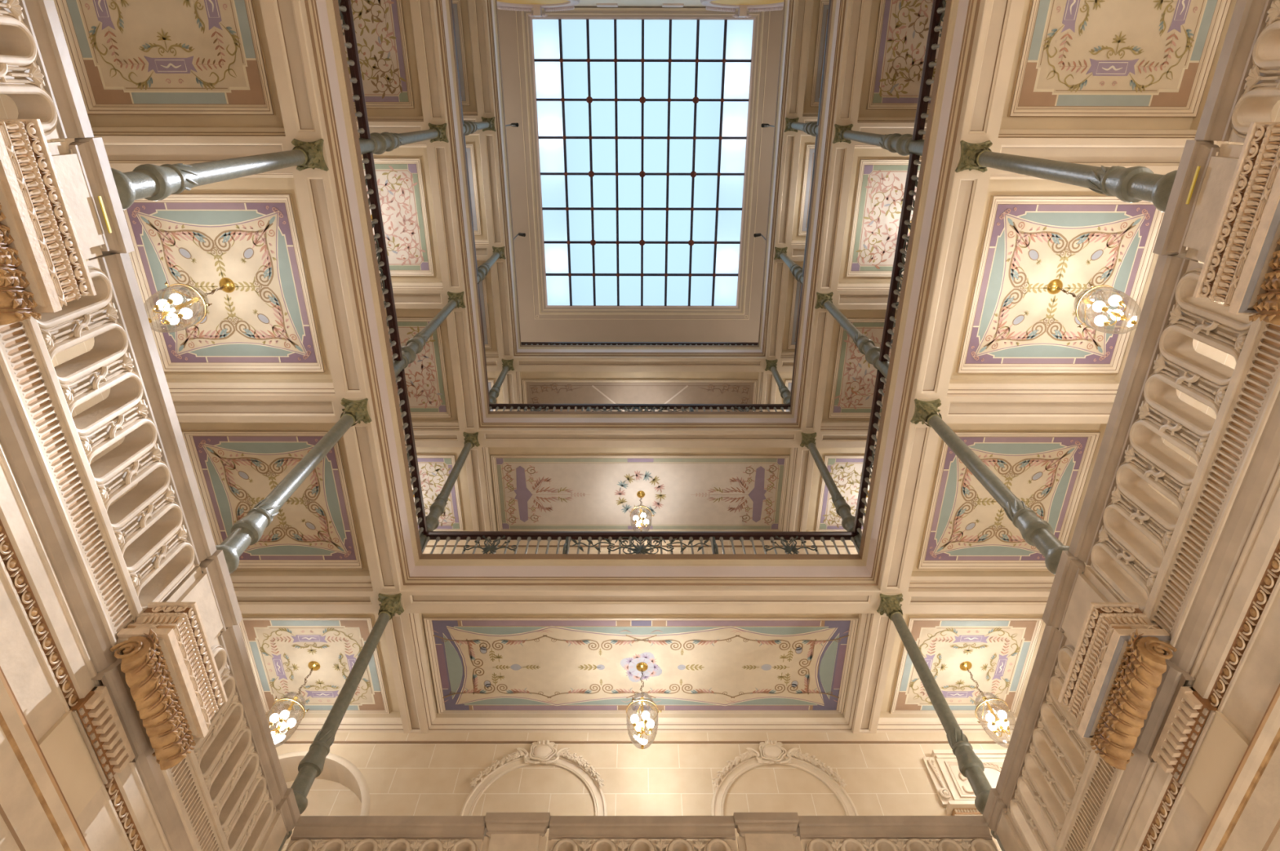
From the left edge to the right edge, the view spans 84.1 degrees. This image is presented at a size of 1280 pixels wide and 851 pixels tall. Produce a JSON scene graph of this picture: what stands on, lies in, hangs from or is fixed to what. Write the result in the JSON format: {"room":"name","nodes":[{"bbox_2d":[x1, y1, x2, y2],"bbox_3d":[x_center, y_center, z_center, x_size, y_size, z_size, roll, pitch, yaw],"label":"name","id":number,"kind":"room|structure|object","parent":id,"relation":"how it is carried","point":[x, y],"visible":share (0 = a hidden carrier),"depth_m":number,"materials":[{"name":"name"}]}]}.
{"room":"grand atrium","nodes":[
{"label":"grand atrium","id":0,"kind":"room"},
{"bbox_2d":[0,93,189,602],"bbox_3d":[-7.537,-1.753,14.153,0.300,30.800,15.010,0,-65,0],"label":"wall","id":1,"kind":"structure","parent":0,"point":[8,108],"depth_m":9.28,"materials":[{"name":"paint"}]},
{"bbox_2d":[426,541,854,547],"bbox_3d":[0.009,-3.049,16.286,14.800,0.230,13.810,0,-65,0],"label":"trim","id":2,"kind":"structure","parent":1,"relation":"attached to","point":[430,544],"depth_m":19.13,"materials":[{"name":"brown"}]},
{"bbox_2d":[49,138,1232,743],"bbox_3d":[0.022,-0.367,10.475,14.800,0.230,13.810,0,-65,0],"label":"trim","id":3,"kind":"structure","parent":1,"relation":"attached to","point":[296,738],"depth_m":13.33,"materials":[{"name":"brown"}]},
{"bbox_2d":[173,0,1097,708],"bbox_3d":[0.020,-0.713,11.224,14.800,0.300,13.810,0,-65,0],"label":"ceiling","id":4,"kind":"structure","parent":0,"point":[251,1],"depth_m":11.46,"materials":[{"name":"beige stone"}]},
{"bbox_2d":[359,123,448,155],"bbox_3d":[-4.228,-5.011,12.436,0.391,5.500,0.391,0,-65,0],"label":"column","id":5,"kind":"structure","parent":4,"relation":"on","point":[378,144],"depth_m":12.17,"materials":[{"name":"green metal"}]},
{"bbox_2d":[392,291,466,377],"bbox_3d":[-4.236,-1.770,13.932,0.391,5.500,0.391,0,-65,0],"label":"column","id":6,"kind":"structure","parent":4,"relation":"on","point":[415,345],"depth_m":13.78,"materials":[{"name":"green metal"}]},
{"bbox_2d":[418,431,479,554],"bbox_3d":[-4.244,1.481,15.432,0.391,5.500,0.391,0,-65,0],"label":"column","id":7,"kind":"structure","parent":4,"relation":"on","point":[437,509],"depth_m":15.54,"materials":[{"name":"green metal"}]},
{"bbox_2d":[800,432,862,554],"bbox_3d":[4.256,1.492,15.455,0.391,5.500,0.391,0,-65,0],"label":"column","id":8,"kind":"structure","parent":4,"relation":"on","point":[807,440],"depth_m":15.52,"materials":[{"name":"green metal"}]},
{"bbox_2d":[814,292,889,378],"bbox_3d":[4.264,-1.759,13.955,0.391,5.500,0.391,0,-65,0],"label":"column","id":9,"kind":"structure","parent":4,"relation":"on","point":[865,346],"depth_m":13.77,"materials":[{"name":"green metal"}]},
{"bbox_2d":[832,124,924,155],"bbox_3d":[4.272,-5.001,12.460,0.391,5.500,0.391,0,-65,0],"label":"column","id":10,"kind":"structure","parent":4,"relation":"on","point":[903,144],"depth_m":12.19,"materials":[{"name":"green metal"}]},
{"bbox_2d":[0,666,1279,850],"bbox_3d":[0.043,1.724,1.921,8.140,5.245,10.440,0,-65,0],"label":"wall","id":11,"kind":"structure","parent":0,"point":[36,815],"depth_m":4.61,"materials":[{"name":"stone"}]},
{"bbox_2d":[573,0,706,6],"bbox_3d":[0.030,-8.422,11.092,14.800,30.800,0.300,0,-65,0],"label":"wall","id":12,"kind":"structure","parent":0,"point":[582,2],"depth_m":23.31,"materials":[{"name":"beige paint"}]},
{"bbox_2d":[0,119,96,325],"bbox_3d":[-3.747,-1.189,4.108,0.385,0.729,1.178,0,-65,0],"label":"console","id":13,"kind":"object","parent":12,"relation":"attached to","point":[43,266],"visible":1,"depth_m":4.19,"materials":[{"name":"beige stone"}]},
{"bbox_2d":[37,658,151,819],"bbox_3d":[-3.924,2.278,5.162,0.165,0.778,0.840,0,-65,0],"label":"pilaster","id":14,"kind":"object","parent":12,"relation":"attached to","point":[94,741],"visible":0.92,"depth_m":5.11,"materials":[{"name":"stone"}]},
{"bbox_2d":[110,602,227,770],"bbox_3d":[-3.755,2.053,5.604,0.385,0.729,1.178,0,-65,0],"label":"console","id":15,"kind":"object","parent":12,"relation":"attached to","point":[168,664],"visible":0.99,"depth_m":5.50,"materials":[{"name":"beige stone"}]},
{"bbox_2d":[496,0,580,17],"bbox_3d":[-3.446,-13.384,22.627,3.080,3.160,0.360,0,-65,0],"label":"relief","id":16,"kind":"object","parent":12,"relation":"attached to","point":[537,6],"visible":0.98,"depth_m":23.50,"materials":[{"name":"brown"}]},
{"bbox_2d":[0,315,1279,850],"bbox_3d":[0.037,0.603,4.601,8.560,1.150,10.650,0,-65,0],"label":"crown molding","id":17,"kind":"structure","parent":12,"relation":"attached to","point":[35,523],"depth_m":4.84,"materials":[{"name":"stone"}]},
{"bbox_2d":[0,0,93,139],"bbox_3d":[-4.091,-3.272,3.982,0.332,1.070,3.113,0,-65,0],"label":"stone balustrade","id":18,"kind":"object","parent":17,"relation":"on","point":[37,70],"visible":0.97,"depth_m":4.72,"materials":[{"name":"stone"}]},
{"bbox_2d":[47,137,134,259],"bbox_3d":[-3.949,-1.499,4.826,0.125,1.036,0.810,0,-65,0],"label":"stone pedestal","id":19,"kind":"object","parent":17,"relation":"on","point":[85,175],"visible":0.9,"depth_m":5.08,"materials":[{"name":"beige"}]},
{"bbox_2d":[36,251,216,612],"bbox_3d":[-4.099,0.131,5.553,0.332,1.070,2.756,0,-65,0],"label":"stone balustrade","id":20,"kind":"object","parent":17,"relation":"on","point":[161,526],"visible":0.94,"depth_m":5.57,"materials":[{"name":"stone"}]},
{"bbox_2d":[162,550,242,646],"bbox_3d":[-3.957,1.743,6.322,0.125,1.036,0.810,0,-65,0],"label":"stone pedestal","id":21,"kind":"object","parent":17,"relation":"on","point":[212,590],"visible":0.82,"depth_m":6.53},
{"bbox_2d":[192,624,287,850],"bbox_3d":[-4.107,3.226,6.981,0.332,1.070,2.433,0,-65,0],"label":"stone balustrade","id":22,"kind":"object","parent":17,"relation":"on","point":[237,759],"visible":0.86,"depth_m":7.05,"materials":[{"name":"stone"}]},
{"bbox_2d":[255,788,300,850],"bbox_3d":[-3.964,4.521,7.604,0.125,1.036,0.510,0,-65,0],"label":"stone pedestal","id":23,"kind":"object","parent":17,"relation":"on","point":[282,822],"visible":0.9,"depth_m":7.81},
{"bbox_2d":[284,816,487,850],"bbox_3d":[-2.841,4.854,7.734,2.152,1.070,0.332,0,-65,0],"label":"stone balustrade","id":24,"kind":"object","parent":17,"relation":"on","point":[336,829],"visible":1,"depth_m":8.00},
{"bbox_2d":[481,813,550,850],"bbox_3d":[-1.397,4.713,7.698,0.730,1.036,0.125,0,-65,0],"label":"stone pedestal","id":25,"kind":"object","parent":17,"relation":"on","point":[506,832],"visible":1,"depth_m":7.98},
{"bbox_2d":[546,816,737,850],"bbox_3d":[0.023,4.857,7.742,2.104,1.070,0.332,0,-65,0],"label":"stone balustrade","id":26,"kind":"object","parent":17,"relation":"on","point":[566,829],"visible":1,"depth_m":8.01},
{"bbox_2d":[733,813,802,850],"bbox_3d":[1.443,4.716,7.706,0.730,1.036,0.125,0,-65,0],"label":"stone pedestal","id":27,"kind":"object","parent":17,"relation":"on","point":[762,832],"visible":0.98,"depth_m":7.99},
{"bbox_2d":[796,816,998,850],"bbox_3d":[2.887,4.861,7.750,2.152,1.070,0.332,0,-65,0],"label":"stone balustrade","id":28,"kind":"object","parent":17,"relation":"on","point":[877,833],"visible":1,"depth_m":8.02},
{"bbox_2d":[982,788,1027,850],"bbox_3d":[4.011,4.531,7.626,0.125,1.036,0.510,0,-65,0],"label":"stone pedestal","id":29,"kind":"object","parent":17,"relation":"on","point":[1001,823],"visible":0.9,"depth_m":7.82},
{"bbox_2d":[995,624,1093,850],"bbox_3d":[4.161,3.236,7.003,0.332,1.070,2.433,0,-65,0],"label":"stone balustrade","id":30,"kind":"object","parent":17,"relation":"on","point":[1046,759],"visible":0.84,"depth_m":7.07,"materials":[{"name":"stone"}]},
{"bbox_2d":[1041,551,1123,648],"bbox_3d":[4.018,1.752,6.344,0.125,1.036,0.810,0,-65,0],"label":"stone pedestal","id":31,"kind":"object","parent":17,"relation":"on","point":[1072,593],"visible":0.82,"depth_m":6.55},
{"bbox_2d":[1068,253,1251,612],"bbox_3d":[4.169,0.141,5.575,0.332,1.070,2.756,0,-65,0],"label":"stone balustrade","id":32,"kind":"object","parent":17,"relation":"on","point":[1124,529],"visible":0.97,"depth_m":5.59,"materials":[{"name":"stone"}]},
{"bbox_2d":[1152,139,1243,262],"bbox_3d":[4.026,-1.489,4.848,0.125,1.036,0.810,0,-65,0],"label":"stone pedestal","id":33,"kind":"object","parent":17,"relation":"on","point":[1202,180],"visible":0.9,"depth_m":5.09,"materials":[{"name":"beige"}]},
{"bbox_2d":[1194,0,1279,142],"bbox_3d":[4.177,-3.262,4.005,0.332,1.070,3.113,0,-65,0],"label":"stone balustrade","id":34,"kind":"object","parent":17,"relation":"on","point":[1244,90],"visible":0.98,"depth_m":4.76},
{"bbox_2d":[0,319,1279,850],"bbox_3d":[0.036,0.321,4.897,8.032,0.255,10.386,0,-65,0],"label":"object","id":35,"kind":"structure","parent":12,"relation":"attached to","point":[1102,776],"depth_m":5.10,"materials":[{"name":"paint"}]},
{"bbox_2d":[0,525,1279,850],"bbox_3d":[0.037,0.627,4.384,8.100,0.085,10.328,0,-65,0],"label":"molding","id":36,"kind":"structure","parent":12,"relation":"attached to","point":[11,563],"depth_m":4.82,"materials":[{"name":"paint"}]},
{"bbox_2d":[484,0,795,358],"bbox_3d":[0.001,-7.012,21.104,8.560,0.900,10.650,0,-65,0],"label":"trim","id":37,"kind":"structure","parent":12,"relation":"attached to","point":[519,351],"depth_m":21.72,"materials":[{"name":"paint"}]},
{"bbox_2d":[520,342,758,345],"bbox_3d":[-0.013,-2.684,24.218,8.440,1.130,0.261,0,-65,0],"label":"iron railing","id":38,"kind":"object","parent":37,"relation":"on","point":[522,343],"visible":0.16,"depth_m":24.61,"materials":[{"name":"black metal"}]},
{"bbox_2d":[432,0,848,431],"bbox_3d":[0.012,-4.708,16.110,8.560,0.900,10.650,0,-65,0],"label":"cornice","id":39,"kind":"structure","parent":12,"relation":"attached to","point":[486,420],"depth_m":16.77,"materials":[{"name":"paint"}]},
{"bbox_2d":[488,404,791,412],"bbox_3d":[-0.002,-0.380,19.224,8.440,1.130,0.261,0,-65,0],"label":"iron railing","id":40,"kind":"object","parent":39,"relation":"on","point":[532,407],"visible":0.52,"depth_m":19.61,"materials":[{"name":"black metal"}]},
{"bbox_2d":[297,0,986,591],"bbox_3d":[0.024,-2.026,10.299,8.560,0.900,10.650,0,-65,0],"label":"cornice","id":41,"kind":"structure","parent":12,"relation":"attached to","point":[962,24],"depth_m":10.91,"materials":[{"name":"paint"}]},
{"bbox_2d":[337,0,370,138],"bbox_3d":[-4.190,-5.739,9.694,0.140,1.130,3.420,0,-65,0],"label":"iron railing","id":42,"kind":"object","parent":41,"relation":"on","point":[345,7],"visible":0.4,"depth_m":10.37,"materials":[{"name":"black metal"}]},
{"bbox_2d":[362,152,402,360],"bbox_3d":[-4.198,-2.475,11.200,0.140,1.130,3.370,0,-65,0],"label":"iron railing","id":43,"kind":"object","parent":41,"relation":"on","point":[371,180],"visible":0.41,"depth_m":11.49,"materials":[{"name":"black metal"}]},
{"bbox_2d":[395,368,427,535],"bbox_3d":[-4.206,0.749,12.688,0.140,1.130,3.330,0,-65,0],"label":"iron railing","id":44,"kind":"object","parent":41,"relation":"on","point":[404,404],"visible":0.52,"depth_m":12.98,"materials":[{"name":"black metal"}]},
{"bbox_2d":[421,531,859,554],"bbox_3d":[0.010,2.301,13.413,8.440,1.130,0.261,0,-65,0],"label":"iron railing","id":45,"kind":"object","parent":41,"relation":"on","point":[487,536],"visible":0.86,"depth_m":13.79,"materials":[{"name":"black metal"}]},
{"bbox_2d":[853,369,886,537],"bbox_3d":[4.234,0.759,12.711,0.140,1.130,3.330,0,-65,0],"label":"iron railing","id":46,"kind":"object","parent":41,"relation":"on","point":[868,458],"visible":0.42,"depth_m":13.00,"materials":[{"name":"black metal"}]},
{"bbox_2d":[879,153,920,361],"bbox_3d":[4.242,-2.465,11.223,0.140,1.130,3.370,0,-65,0],"label":"iron railing","id":47,"kind":"object","parent":41,"relation":"on","point":[911,182],"visible":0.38,"depth_m":11.51,"materials":[{"name":"black metal"}]},
{"bbox_2d":[911,0,946,140],"bbox_3d":[4.250,-5.729,9.717,0.140,1.130,3.420,0,-65,0],"label":"iron railing","id":48,"kind":"object","parent":41,"relation":"on","point":[937,14],"visible":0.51,"depth_m":10.38,"materials":[{"name":"black metal"}]},
{"bbox_2d":[700,0,783,17],"bbox_3d":[3.454,-13.376,22.646,3.080,3.160,0.360,0,-65,0],"label":"relief","id":49,"kind":"object","parent":12,"relation":"attached to","point":[742,6],"visible":0.96,"depth_m":23.50,"materials":[{"name":"brown"}]},
{"bbox_2d":[1057,602,1177,770],"bbox_3d":[3.820,2.062,5.624,0.385,0.729,1.178,0,-65,0],"label":"console","id":50,"kind":"object","parent":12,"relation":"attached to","point":[1117,664],"visible":1,"depth_m":5.52,"materials":[{"name":"beige stone"}]},
{"bbox_2d":[1134,659,1250,818],"bbox_3d":[3.990,2.287,5.184,0.165,0.778,0.840,0,-65,0],"label":"pilaster","id":51,"kind":"object","parent":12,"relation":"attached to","point":[1188,738],"visible":0.9,"depth_m":5.13,"materials":[{"name":"stone"}]},
{"bbox_2d":[1192,122,1279,325],"bbox_3d":[3.828,-1.180,4.129,0.385,0.729,1.178,0,-65,0],"label":"console","id":52,"kind":"object","parent":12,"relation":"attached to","point":[1241,268],"visible":1,"depth_m":4.25,"materials":[{"name":"beige stone"}]},
{"bbox_2d":[497,6,783,342],"bbox_3d":[-0.015,-8.085,27.200,14.800,0.230,13.810,0,-65,0],"label":"frame","id":53,"kind":"structure","parent":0,"point":[540,322],"depth_m":27.04,"materials":[{"name":"beige paint"}]},
{"bbox_2d":[532,19,753,306],"bbox_3d":[0.089,-9.424,26.582,7.640,0.150,10.100,0,-65,0],"label":"skylight window","id":54,"kind":"structure","parent":53,"relation":"attached to","point":[642,123],"depth_m":26.37,"materials":[{"name":"blue"}]},
{"bbox_2d":[452,0,829,412],"bbox_3d":[-0.002,-5.489,21.575,14.800,0.480,13.810,0,-65,0],"label":"ceiling","id":55,"kind":"structure","parent":0,"point":[472,14],"depth_m":21.58,"materials":[{"name":"beige paint"}]},
{"bbox_2d":[452,4,465,101],"bbox_3d":[-6.046,-10.285,19.608,2.210,0.007,2.380,0,-65,0],"label":"painting","id":56,"kind":"object","parent":55,"relation":"attached to","point":[455,6],"visible":0.02,"depth_m":19.60,"materials":[{"name":"paint"}]},
{"bbox_2d":[526,382,753,412],"bbox_3d":[-0.001,-0.435,24.166,7.610,0.007,2.200,0,-65,0],"label":"painting","id":57,"kind":"object","parent":55,"relation":"attached to","point":[537,393],"visible":0.49,"depth_m":23.87,"materials":[{"name":"paint"}]},
{"bbox_2d":[802,149,814,231],"bbox_3d":[6.056,-6.993,21.154,2.210,0.007,2.340,0,-65,0],"label":"painting","id":58,"kind":"object","parent":55,"relation":"attached to","point":[811,151],"visible":0.02,"depth_m":21.14,"materials":[{"name":"paint"}]},
{"bbox_2d":[814,4,828,102],"bbox_3d":[6.064,-10.271,19.641,2.210,0.007,2.380,0,-65,0],"label":"painting","id":59,"kind":"object","parent":55,"relation":"attached to","point":[825,11],"visible":0.02,"depth_m":19.62,"materials":[{"name":"paint"}]},
{"bbox_2d":[274,546,1008,850],"bbox_3d":[-0.003,4.617,17.108,15.400,30.800,0.800,0,-65,0],"label":"wall","id":60,"kind":"structure","parent":0,"point":[402,780],"depth_m":12.63,"materials":[{"name":"stone"}]},
{"bbox_2d":[277,751,369,840],"bbox_3d":[-5.911,6.983,10.940,2.744,4.740,0.045,0,-65,0],"label":"trim","id":61,"kind":"structure","parent":60,"relation":"attached to","point":[356,773],"depth_m":12.67,"materials":[{"name":"beige paint"}]},
{"bbox_2d":[453,740,607,840],"bbox_3d":[-1.789,6.824,11.184,2.480,4.479,0.144,0,-65,0],"label":"arch molding","id":62,"kind":"structure","parent":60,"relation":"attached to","point":[542,753],"depth_m":12.71,"materials":[{"name":"beige paint"}]},
{"bbox_2d":[711,740,862,840],"bbox_3d":[2.441,6.829,11.196,2.480,4.479,0.144,0,-65,0],"label":"arch molding","id":63,"kind":"structure","parent":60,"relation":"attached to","point":[748,761],"depth_m":12.72,"materials":[{"name":"beige paint"}]},
{"bbox_2d":[922,750,1007,816],"bbox_3d":[6.209,6.246,12.345,2.100,1.400,0.260,0,-65,0],"label":"door frame","id":64,"kind":"structure","parent":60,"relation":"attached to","point":[954,792],"depth_m":12.52,"materials":[{"name":"beige paint"}]},
{"bbox_2d":[353,0,930,542],"bbox_3d":[0.009,-3.185,16.581,14.800,0.480,13.810,0,-65,0],"label":"ceiling","id":65,"kind":"structure","parent":0,"point":[419,295],"depth_m":16.87,"materials":[{"name":"beige paint"}]},
{"bbox_2d":[339,0,408,102],"bbox_3d":[-6.035,-7.980,14.612,2.210,0.012,2.380,0,-65,0],"label":"painting","id":66,"kind":"object","parent":65,"relation":"attached to","point":[376,24],"visible":0.4,"depth_m":14.71,"materials":[{"name":"beige paint"}]},
{"bbox_2d":[362,164,429,270],"bbox_3d":[-6.043,-4.702,16.125,2.210,0.012,2.340,0,-65,0],"label":"painting","id":67,"kind":"object","parent":65,"relation":"attached to","point":[398,189],"visible":0.44,"depth_m":16.09,"materials":[{"name":"beige paint"}]},
{"bbox_2d":[386,321,446,412],"bbox_3d":[-6.061,-1.424,17.637,2.228,0.012,2.380,0,-65,0],"label":"painting","id":68,"kind":"object","parent":65,"relation":"attached to","point":[424,377],"visible":0.34,"depth_m":17.71,"materials":[{"name":"beige paint"}]},
{"bbox_2d":[408,458,459,528],"bbox_3d":[-6.105,1.863,19.154,2.240,0.012,2.200,0,-65,0],"label":"painting","id":69,"kind":"object","parent":65,"relation":"attached to","point":[433,473],"visible":0.3,"depth_m":19.06,"materials":[{"name":"beige paint"}]},
{"bbox_2d":[496,458,784,529],"bbox_3d":[0.010,1.870,19.171,7.610,0.011,2.200,0,-65,0],"label":"painting","id":70,"kind":"object","parent":65,"relation":"attached to","point":[535,493],"visible":0.96,"depth_m":19.15,"materials":[{"name":"beige paint"}]},
{"bbox_2d":[630,490,653,531],"bbox_3d":[0.060,2.251,18.322,0.629,1.870,0.604,0,-65,0],"label":"glass lantern","id":71,"kind":"object","parent":70,"relation":"hanging from","point":[640,494],"visible":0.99,"depth_m":18.02,"materials":[{"name":"gold metal"}]},
{"bbox_2d":[819,458,872,529],"bbox_3d":[6.095,1.878,19.187,2.240,0.012,2.200,0,-65,0],"label":"painting","id":72,"kind":"object","parent":65,"relation":"attached to","point":[846,473],"visible":0.26,"depth_m":19.09,"materials":[{"name":"beige paint"}]},
{"bbox_2d":[833,322,894,413],"bbox_3d":[6.049,-1.409,17.670,2.228,0.012,2.380,0,-65,0],"label":"painting","id":73,"kind":"object","parent":65,"relation":"attached to","point":[856,378],"visible":0.35,"depth_m":17.74,"materials":[{"name":"beige paint"}]},
{"bbox_2d":[851,164,920,271],"bbox_3d":[6.066,-4.687,16.158,2.210,0.012,2.340,0,-65,0],"label":"painting","id":74,"kind":"object","parent":65,"relation":"attached to","point":[882,190],"visible":0.48,"depth_m":16.13,"materials":[{"name":"beige paint"}]},
{"bbox_2d":[872,0,946,102],"bbox_3d":[6.075,-7.965,14.645,2.210,0.012,2.380,0,-65,0],"label":"painting","id":75,"kind":"object","parent":65,"relation":"attached to","point":[906,23],"visible":0.41,"depth_m":14.73,"materials":[{"name":"beige paint"}]},
{"bbox_2d":[395,1,893,516],"bbox_3d":[0.007,-3.395,17.035,14.800,0.300,13.810,0,-65,0],"label":"floor","id":76,"kind":"structure","parent":0,"point":[396,2],"depth_m":18.80,"materials":[{"name":"beige stone"}]},
{"bbox_2d":[462,116,496,135],"bbox_3d":[-4.240,-7.504,17.839,0.391,4.600,0.391,0,-65,0],"label":"column","id":77,"kind":"structure","parent":76,"relation":"on","point":[487,123],"depth_m":18.65,"materials":[{"name":"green metal"}]},
{"bbox_2d":[476,246,506,283],"bbox_3d":[-4.248,-4.263,19.335,0.391,4.600,0.391,0,-65,0],"label":"column","id":78,"kind":"structure","parent":76,"relation":"on","point":[499,252],"depth_m":19.98,"materials":[{"name":"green metal"}]},
{"bbox_2d":[488,359,514,407],"bbox_3d":[-4.256,-1.012,20.834,0.391,4.600,0.391,0,-65,0],"label":"column","id":79,"kind":"structure","parent":76,"relation":"on","point":[508,365],"depth_m":21.52,"materials":[{"name":"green metal"}]},
{"bbox_2d":[764,359,791,412],"bbox_3d":[4.244,-1.002,20.858,0.391,4.600,0.391,0,-65,0],"label":"column","id":80,"kind":"structure","parent":76,"relation":"on","point":[771,365],"depth_m":21.54,"materials":[{"name":"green metal"}]},
{"bbox_2d":[773,246,803,284],"bbox_3d":[4.252,-4.252,19.358,0.391,4.600,0.391,0,-65,0],"label":"column","id":81,"kind":"structure","parent":76,"relation":"on","point":[780,252],"depth_m":19.98,"materials":[{"name":"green metal"}]},
{"bbox_2d":[783,117,818,136],"bbox_3d":[4.260,-7.494,17.862,0.391,4.600,0.391,0,-65,0],"label":"column","id":82,"kind":"structure","parent":76,"relation":"on","point":[791,124],"depth_m":18.60,"materials":[{"name":"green metal"}]},
{"bbox_2d":[53,0,1236,733],"bbox_3d":[0.021,-0.504,10.770,14.800,0.480,13.810,0,-65,0],"label":"ceiling","id":83,"kind":"structure","parent":0,"point":[210,399],"depth_m":10.81,"materials":[{"name":"beige paint"}]},
{"bbox_2d":[66,0,265,104],"bbox_3d":[-6.023,-5.299,8.801,2.210,0.011,2.380,0,-65,0],"label":"painting","id":84,"kind":"object","parent":83,"relation":"attached to","point":[133,51],"visible":1,"depth_m":9.05,"materials":[{"name":"beige paint"}]},
{"bbox_2d":[126,203,316,362],"bbox_3d":[-6.031,-2.021,10.313,2.210,0.012,2.340,0,-65,0],"label":"painting","id":85,"kind":"object","parent":83,"relation":"attached to","point":[264,319],"visible":0.96,"depth_m":10.24,"materials":[{"name":"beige paint"}]},
{"bbox_2d":[143,277,235,333],"bbox_3d":[-5.961,-1.649,9.461,0.629,1.870,0.604,0,-65,0],"label":"glass lantern","id":86,"kind":"object","parent":85,"relation":"hanging from","point":[226,285],"visible":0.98,"depth_m":9.15,"materials":[{"name":"gold metal"}]},
{"bbox_2d":[192,436,355,559],"bbox_3d":[-6.039,1.257,11.826,2.210,0.012,2.380,0,-65,0],"label":"painting","id":87,"kind":"object","parent":83,"relation":"attached to","point":[240,473],"visible":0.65,"depth_m":11.77,"materials":[{"name":"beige paint"}]},
{"bbox_2d":[243,620,384,710],"bbox_3d":[-6.092,4.544,13.343,2.240,0.011,2.200,0,-65,0],"label":"painting","id":88,"kind":"object","parent":83,"relation":"attached to","point":[282,651],"visible":0.84,"depth_m":13.27,"materials":[{"name":"beige paint"}]},
{"bbox_2d":[266,661,319,747],"bbox_3d":[-6.087,4.907,12.486,0.629,1.870,0.604,0,-65,0],"label":"glass lantern","id":89,"kind":"object","parent":88,"relation":"hanging from","point":[313,665],"visible":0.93,"depth_m":12.21,"materials":[{"name":"gold metal"}]},
{"bbox_2d":[431,620,850,710],"bbox_3d":[0.023,4.552,13.359,7.867,0.012,2.200,0,-65,0],"label":"painting","id":90,"kind":"object","parent":83,"relation":"attached to","point":[484,665],"visible":0.98,"depth_m":13.34,"materials":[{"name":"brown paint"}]},
{"bbox_2d":[626,662,662,749],"bbox_3d":[0.072,4.932,12.511,0.629,1.870,0.604,0,-65,0],"label":"glass lantern","id":91,"kind":"object","parent":90,"relation":"hanging from","point":[641,667],"visible":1,"depth_m":12.18,"materials":[{"name":"gold metal"}]},
{"bbox_2d":[895,621,1036,710],"bbox_3d":[6.108,4.559,13.376,2.240,0.011,2.200,0,-65,0],"label":"painting","id":92,"kind":"object","parent":83,"relation":"attached to","point":[997,651],"visible":0.84,"depth_m":13.31,"materials":[{"name":"beige paint"}]},
{"bbox_2d":[960,661,1016,748],"bbox_3d":[6.173,4.922,12.519,0.629,1.870,0.604,0,-65,0],"label":"glass lantern","id":93,"kind":"object","parent":92,"relation":"hanging from","point":[965,666],"visible":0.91,"depth_m":12.24,"materials":[{"name":"gold metal"}]},
{"bbox_2d":[924,437,1088,560],"bbox_3d":[6.071,1.272,11.859,2.210,0.012,2.380,0,-65,0],"label":"painting","id":94,"kind":"object","parent":83,"relation":"attached to","point":[969,524],"visible":0.8,"depth_m":11.81,"materials":[{"name":"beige paint"}]},
{"bbox_2d":[965,204,1155,364],"bbox_3d":[6.079,-2.006,10.347,2.210,0.012,2.340,0,-65,0],"label":"painting","id":95,"kind":"object","parent":83,"relation":"attached to","point":[1017,321],"visible":0.9,"depth_m":10.28,"materials":[{"name":"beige paint"}]},
{"bbox_2d":[1047,279,1141,334],"bbox_3d":[6.079,-1.634,9.494,0.629,1.870,0.604,0,-65,0],"label":"glass lantern","id":96,"kind":"object","parent":95,"relation":"hanging from","point":[1055,286],"visible":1,"depth_m":9.17,"materials":[{"name":"gold metal"}]},
{"bbox_2d":[1018,0,1217,106],"bbox_3d":[6.087,-5.284,8.835,2.210,0.011,2.380,0,-65,0],"label":"painting","id":97,"kind":"object","parent":83,"relation":"attached to","point":[1082,52],"visible":1,"depth_m":9.07,"materials":[{"name":"beige paint"}]},
{"bbox_2d":[1092,99,1279,596],"bbox_3d":[7.563,-1.734,14.194,0.300,30.800,15.010,0,-65,0],"label":"wall","id":98,"kind":"structure","parent":0,"point":[1204,349],"depth_m":9.32,"materials":[{"name":"stone"}]},
{"bbox_3d":[-5.697,1.915,5.497,3.340,0.300,13.810,0,-65,0],"label":"floor","id":99,"kind":"structure","parent":0,"visible":0},
{"bbox_2d":[111,138,328,210],"bbox_3d":[-4.215,-2.351,6.671,0.391,5.400,0.391,0,-65,0],"label":"column","id":100,"kind":"structure","parent":99,"relation":"on","point":[150,182],"depth_m":6.75,"materials":[{"name":"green metal"}]},
{"bbox_2d":[201,397,372,574],"bbox_3d":[-4.223,0.891,8.166,0.391,5.400,0.391,0,-65,0],"label":"column","id":101,"kind":"structure","parent":99,"relation":"on","point":[246,532],"depth_m":8.32,"materials":[{"name":"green metal"}]},
{"bbox_2d":[277,592,404,850],"bbox_3d":[-4.232,4.142,9.666,0.391,5.400,0.391,0,-65,0],"label":"column","id":102,"kind":"structure","parent":99,"relation":"on","point":[310,767],"depth_m":9.89,"materials":[{"name":"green metal"}]},
{"bbox_3d":[5.763,1.929,5.528,3.340,0.300,13.810,0,-65,0],"label":"floor","id":103,"kind":"structure","parent":0,"visible":0},
{"bbox_2d":[876,593,1004,850],"bbox_3d":[4.268,4.152,9.690,0.391,5.400,0.391,0,-65,0],"label":"column","id":104,"kind":"structure","parent":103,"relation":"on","point":[970,766],"depth_m":9.88,"materials":[{"name":"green metal"}]},
{"bbox_2d":[910,398,1083,575],"bbox_3d":[4.277,0.901,8.190,0.391,5.400,0.391,0,-65,0],"label":"column","id":105,"kind":"structure","parent":103,"relation":"on","point":[1034,531],"depth_m":8.33,"materials":[{"name":"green metal"}]},
{"bbox_2d":[954,140,1177,213],"bbox_3d":[4.285,-2.340,6.694,0.391,5.400,0.391,0,-65,0],"label":"column","id":106,"kind":"structure","parent":103,"relation":"on","point":[1133,184],"depth_m":6.76,"materials":[{"name":"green metal"}]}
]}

